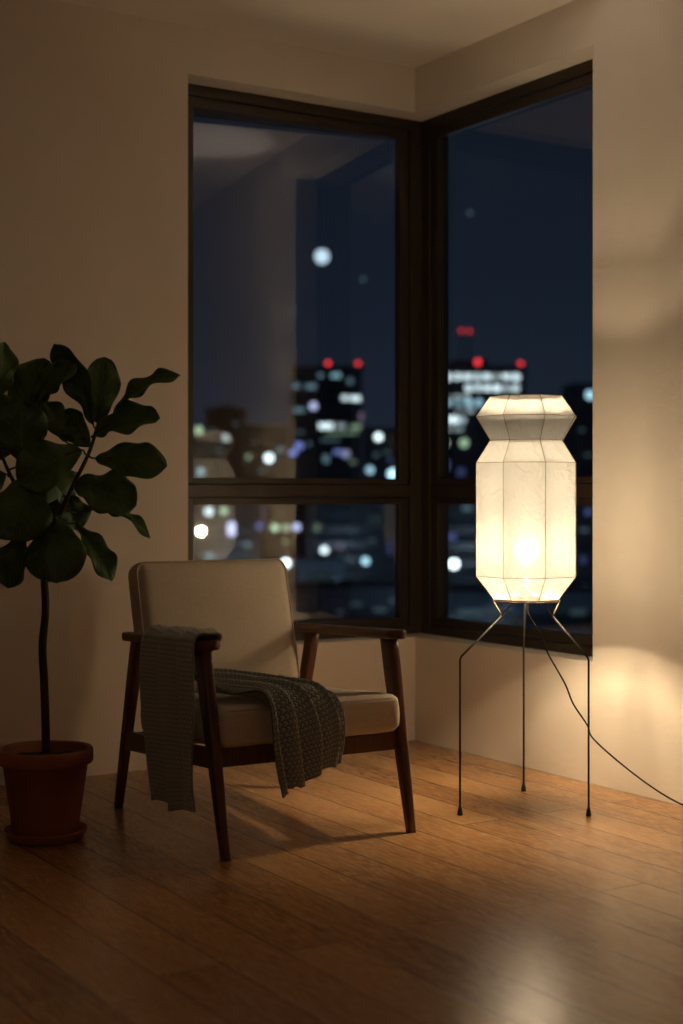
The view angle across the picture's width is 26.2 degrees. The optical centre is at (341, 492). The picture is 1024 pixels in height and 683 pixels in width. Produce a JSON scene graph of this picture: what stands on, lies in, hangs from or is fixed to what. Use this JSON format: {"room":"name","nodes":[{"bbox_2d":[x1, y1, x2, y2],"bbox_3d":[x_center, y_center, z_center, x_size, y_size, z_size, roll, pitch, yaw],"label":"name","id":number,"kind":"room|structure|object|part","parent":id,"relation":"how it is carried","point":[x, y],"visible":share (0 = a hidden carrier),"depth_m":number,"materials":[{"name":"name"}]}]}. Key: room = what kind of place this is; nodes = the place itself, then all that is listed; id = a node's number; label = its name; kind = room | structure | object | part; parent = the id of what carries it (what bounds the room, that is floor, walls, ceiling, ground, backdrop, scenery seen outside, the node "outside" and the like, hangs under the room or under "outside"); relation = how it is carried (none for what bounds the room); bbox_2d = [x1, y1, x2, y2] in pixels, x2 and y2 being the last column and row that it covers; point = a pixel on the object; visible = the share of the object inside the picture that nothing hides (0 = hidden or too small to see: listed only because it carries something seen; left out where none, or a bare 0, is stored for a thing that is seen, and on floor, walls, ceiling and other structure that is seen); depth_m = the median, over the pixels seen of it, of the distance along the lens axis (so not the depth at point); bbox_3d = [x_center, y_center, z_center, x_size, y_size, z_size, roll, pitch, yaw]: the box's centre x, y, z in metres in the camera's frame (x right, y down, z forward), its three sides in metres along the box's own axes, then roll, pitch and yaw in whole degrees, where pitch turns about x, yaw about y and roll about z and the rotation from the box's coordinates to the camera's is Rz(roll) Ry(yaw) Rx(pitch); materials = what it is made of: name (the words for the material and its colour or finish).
{"room":"living room","nodes":[
{"label":"living room","id":0,"kind":"room"},
{"bbox_2d":[0,0,435,785],"bbox_3d":[-1.941,-0.360,4.701,5.680,2.720,0.280,0,0,-32],"label":"wall","id":1,"kind":"structure","parent":0,"point":[94,101],"depth_m":5.24,"materials":[{"name":"paint"}]},
{"bbox_2d":[188,83,447,640],"bbox_3d":[-0.127,-0.480,5.902,1.270,2.124,0.152,0,0,-32],"label":"window","id":2,"kind":"structure","parent":1,"relation":"in","point":[203,101],"depth_m":6.06,"materials":[{"name":"brown metal"}]},
{"bbox_3d":[-0.197,0.282,5.861,1.034,0.526,0.138,0,0,-32],"label":"sash","id":3,"kind":"part","parent":2,"relation":"part of","materials":[{"name":"clear glass"}]},
{"bbox_3d":[-0.197,-0.766,5.861,1.034,1.462,0.138,0,0,-32],"label":"sash","id":4,"kind":"part","parent":2,"relation":"part of","materials":[{"name":"clear glass"}]},
{"bbox_2d":[57,0,573,67],"bbox_3d":[-0.222,-1.820,1.718,5.960,0.200,7.160,0,0,-32],"label":"ceiling","id":5,"kind":"structure","parent":0,"point":[409,33],"depth_m":5.33,"materials":[{"name":"beige paint"}]},
{"bbox_2d":[0,740,682,1023],"bbox_3d":[-0.222,1.060,1.718,5.400,0.120,6.600,0,0,-32],"label":"floor","id":6,"kind":"structure","parent":0,"point":[519,907],"depth_m":3.60,"materials":[{"name":"brown wood"}]},
{"bbox_2d":[0,740,92,836],"bbox_3d":[-0.858,0.861,4.260,0.274,0.246,0.274,0,0,0],"label":"pot","id":7,"kind":"object","parent":6,"relation":"on","point":[45,780],"depth_m":4.17,"materials":[{"name":"ceramic"}]},
{"bbox_2d":[0,342,179,845],"bbox_3d":[-0.808,0.282,4.281,0.691,1.436,0.348,0,0,0],"label":"fiddle leaf fig","id":8,"kind":"object","parent":6,"relation":"on","point":[45,778],"visible":1,"depth_m":4.19,"materials":[{"name":"plant"}]},
{"bbox_2d":[114,558,415,861],"bbox_3d":[-0.264,0.609,4.518,0.689,0.782,0.866,0,0,-30],"label":"lounge armchair","id":9,"kind":"object","parent":6,"relation":"on","point":[248,601],"visible":0.6,"depth_m":4.61,"materials":[{"name":"brown wood"}]},
{"bbox_3d":[-0.665,0.728,4.598,0.034,0.544,0.199,0,0,-30],"label":"leg","id":10,"kind":"part","parent":9,"relation":"part of","materials":[{"name":"brown wood"}]},
{"bbox_3d":[-0.516,0.756,4.342,0.022,0.096,0.615,0,0,-30],"label":"rail","id":11,"kind":"part","parent":9,"relation":"part of","materials":[{"name":"brown wood"}]},
{"bbox_3d":[-0.514,0.435,4.342,0.065,0.053,0.650,0,0,-30],"label":"armrest","id":12,"kind":"part","parent":9,"relation":"part of","materials":[{"name":"brown wood"}]},
{"bbox_3d":[-0.358,0.718,4.073,0.036,0.564,0.191,0,0,-30],"label":"leg","id":13,"kind":"part","parent":9,"relation":"part of","materials":[{"name":"brown wood"}]},
{"bbox_2d":[128,560,298,692],"bbox_3d":[-0.412,0.433,4.777,0.548,0.433,0.127,0,-16,-30],"label":"cushion","id":14,"kind":"object","parent":9,"relation":"on","point":[248,602],"depth_m":4.75,"materials":[{"name":"fabric"}]},
{"bbox_2d":[139,624,345,812],"bbox_3d":[-0.318,0.635,4.282,0.472,0.512,0.554,0,0,-30],"label":"knitted throw","id":15,"kind":"object","parent":9,"relation":"on","point":[308,719],"visible":0.91,"depth_m":4.14,"materials":[{"name":"fabric"}]},
{"bbox_2d":[141,687,399,747],"bbox_3d":[-0.225,0.670,4.457,0.596,0.138,0.587,0,-4,-30],"label":"seat cushion","id":16,"kind":"object","parent":9,"relation":"on","point":[372,718],"depth_m":4.26,"materials":[{"name":"fabric"}]},
{"bbox_3d":[-0.132,0.728,4.910,0.034,0.544,0.199,0,0,-30],"label":"leg","id":17,"kind":"part","parent":9,"relation":"part of","materials":[{"name":"brown wood"}]},
{"bbox_3d":[-0.093,0.736,4.232,0.586,0.054,0.022,0,0,-30],"label":"rail","id":18,"kind":"part","parent":9,"relation":"part of","materials":[{"name":"brown wood"}]},
{"bbox_3d":[0.018,0.435,4.653,0.065,0.053,0.650,0,0,-30],"label":"armrest","id":19,"kind":"part","parent":9,"relation":"part of","materials":[{"name":"brown wood"}]},
{"bbox_3d":[0.169,0.718,4.396,0.036,0.564,0.167,0,0,-30],"label":"leg","id":20,"kind":"part","parent":9,"relation":"part of","materials":[{"name":"brown wood"}]},
{"bbox_2d":[457,394,682,816],"bbox_3d":[0.932,0.346,4.602,1.066,1.307,0.440,0,0,18],"label":"floor lamp","id":21,"kind":"object","parent":6,"relation":"on","point":[526,474],"visible":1,"depth_m":4.56,"materials":[{"name":"white paper"}]},
{"bbox_3d":[0.436,0.687,4.601,0.160,0.602,0.007,0,0,-27],"label":"leg","id":22,"kind":"part","parent":21,"relation":"part of","materials":[{"name":"black metal"}]},
{"bbox_3d":[0.605,0.665,4.857,0.007,0.645,0.153,0,0,5],"label":"leg","id":23,"kind":"part","parent":21,"relation":"part of","materials":[{"name":"black metal"}]},
{"bbox_3d":[0.589,0.015,4.680,0.310,0.643,0.310,0,0,10],"label":"lamp shade","id":24,"kind":"part","parent":21,"relation":"part of","materials":[{"name":"paper"}]},
{"bbox_3d":[0.715,0.687,4.587,0.130,0.602,0.007,0,0,36],"label":"leg","id":25,"kind":"part","parent":21,"relation":"part of","materials":[{"name":"black metal"}]},
{"bbox_3d":[1.034,0.670,4.552,0.904,0.656,0.231,0,0,30],"label":"power cord","id":26,"kind":"part","parent":21,"relation":"part of","materials":[{"name":"black plastic"}]},
{"bbox_2d":[448,586,592,634],"bbox_3d":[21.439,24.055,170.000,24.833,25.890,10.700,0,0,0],"label":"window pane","id":27,"kind":"structure","parent":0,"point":[574,612],"depth_m":164.96,"materials":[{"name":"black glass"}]},
{"bbox_2d":[415,0,682,805],"bbox_3d":[2.179,-0.360,3.235,0.280,2.720,6.600,0,0,-32],"label":"wall","id":28,"kind":"structure","parent":0,"point":[635,47],"depth_m":4.94,"materials":[{"name":"paint"}]},
{"bbox_2d":[422,59,592,656],"bbox_3d":[0.709,-0.480,5.648,0.152,2.124,1.170,0,0,-32],"label":"window","id":29,"kind":"structure","parent":28,"relation":"in","point":[579,77],"depth_m":6.03,"materials":[{"name":"brown metal"}]},
{"bbox_3d":[0.716,0.282,5.641,0.138,0.526,1.074,0,0,-32],"label":"sash","id":30,"kind":"part","parent":29,"relation":"part of","materials":[{"name":"clear glass"}]},
{"bbox_3d":[0.716,-0.766,5.641,0.138,1.462,1.074,0,0,-32],"label":"sash","id":31,"kind":"part","parent":29,"relation":"part of","materials":[{"name":"clear glass"}]},
{"label":"outside","id":32,"kind":"structure","parent":0,"visible":0},
{"bbox_2d":[315,249,328,263],"bbox_3d":[-34.490,-418.299,2600.000,25.000,25.000,25.000,0,0,0],"label":"moon","id":33,"kind":"object","parent":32,"point":[321,256],"visible":1,"depth_m":2591.06,"materials":[{"name":"white"}]},
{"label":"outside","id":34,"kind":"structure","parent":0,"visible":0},
{"bbox_3d":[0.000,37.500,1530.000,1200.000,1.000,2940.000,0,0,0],"label":"ground","id":35,"kind":"structure","parent":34,"visible":0},
{"bbox_2d":[205,405,246,484],"bbox_3d":[-44.571,1.590,569.750,14.795,70.819,21.200,0,0,0],"label":"office block","id":36,"kind":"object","parent":35,"relation":"on","point":[225,424],"visible":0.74,"depth_m":559.95,"materials":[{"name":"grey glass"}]},
{"bbox_2d":[218,405,235,407],"bbox_3d":[-44.219,-32.719,569.500,6.343,2.200,9.000,0,0,0],"label":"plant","id":37,"kind":"object","parent":36,"relation":"on","point":[219,406],"depth_m":565.03,"materials":[{"name":"black"}]},
{"bbox_2d":[188,497,265,559],"bbox_3d":[-34.478,19.050,426.765,26.316,35.900,15.170,0,0,0],"label":"warehouse","id":38,"kind":"structure","parent":35,"relation":"on","point":[220,532],"depth_m":419.89,"materials":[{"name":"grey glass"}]},
{"bbox_2d":[189,425,289,497],"bbox_3d":[-47.456,3.683,652.603,49.897,66.635,27.495,0,0,0],"label":"apartment block","id":39,"kind":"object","parent":35,"relation":"on","point":[267,446],"visible":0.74,"depth_m":639.95,"materials":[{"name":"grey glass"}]},
{"bbox_2d":[262,504,311,580],"bbox_3d":[-9.816,19.200,266.897,8.482,35.601,14.906,0,0,0],"label":"building","id":40,"kind":"structure","parent":35,"relation":"on","point":[286,526],"depth_m":260.02,"materials":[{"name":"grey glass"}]},
{"bbox_2d":[293,556,346,580],"bbox_3d":[-2.779,22.768,194.955,6.904,28.465,10.790,0,0,0],"label":"roofed building","id":41,"kind":"structure","parent":35,"relation":"on","point":[308,568],"depth_m":189.77,"materials":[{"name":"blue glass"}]},
{"bbox_2d":[289,361,362,497],"bbox_3d":[-4.218,0.486,411.801,20.292,73.027,25.098,0,0,0],"label":"office tower","id":42,"kind":"structure","parent":35,"relation":"on","point":[326,415],"depth_m":399.98,"materials":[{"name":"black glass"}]},
{"bbox_2d":[288,581,394,620],"bbox_3d":[-4.694,23.305,155.000,25.088,27.390,10.700,0,0,0],"label":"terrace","id":43,"kind":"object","parent":35,"relation":"on","point":[310,600],"visible":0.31,"depth_m":149.94,"materials":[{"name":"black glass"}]},
{"bbox_2d":[310,504,394,580],"bbox_3d":[3.929,19.285,337.866,24.496,35.431,16.968,0,0,0],"label":"building","id":44,"kind":"structure","parent":35,"relation":"on","point":[363,533],"depth_m":329.98,"materials":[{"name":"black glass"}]},
{"bbox_2d":[362,427,403,497],"bbox_3d":[14.867,7.979,479.679,16.047,58.043,21.343,0,0,0],"label":"block","id":45,"kind":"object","parent":35,"relation":"on","point":[378,442],"visible":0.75,"depth_m":470.03,"materials":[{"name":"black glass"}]},
{"bbox_2d":[448,329,527,484],"bbox_3d":[36.191,-2.755,392.794,23.707,79.511,27.111,0,0,0],"label":"office tower","id":46,"kind":"structure","parent":35,"relation":"on","point":[471,383],"depth_m":379.90,"materials":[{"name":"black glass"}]},
{"bbox_2d":[450,360,487,364],"bbox_3d":[33.890,-33.554,392.350,9.203,3.000,11.700,0,0,0],"label":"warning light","id":47,"kind":"object","parent":46,"relation":"on","point":[454,362],"depth_m":386.54,"materials":[{"name":"red"}]},
{"bbox_2d":[475,359,480,364],"bbox_3d":[35.286,-33.864,380.600,1.629,1.629,1.629,0,0,0],"label":"warning light","id":48,"kind":"object","parent":46,"relation":"attached to","point":[477,361],"depth_m":379.99,"materials":[{"name":"red"}]},
{"bbox_2d":[448,497,592,585],"bbox_3d":[38.980,18.968,307.822,44.578,36.063,17.056,0,0,0],"label":"block","id":49,"kind":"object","parent":35,"relation":"on","point":[461,517],"visible":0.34,"depth_m":299.94,"materials":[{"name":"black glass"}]},
{"bbox_2d":[561,383,592,483],"bbox_3d":[80.969,1.672,459.743,21.516,70.655,21.214,0,0,0],"label":"tower","id":50,"kind":"structure","parent":35,"relation":"on","point":[578,440],"depth_m":450.04,"materials":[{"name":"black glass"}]}
]}

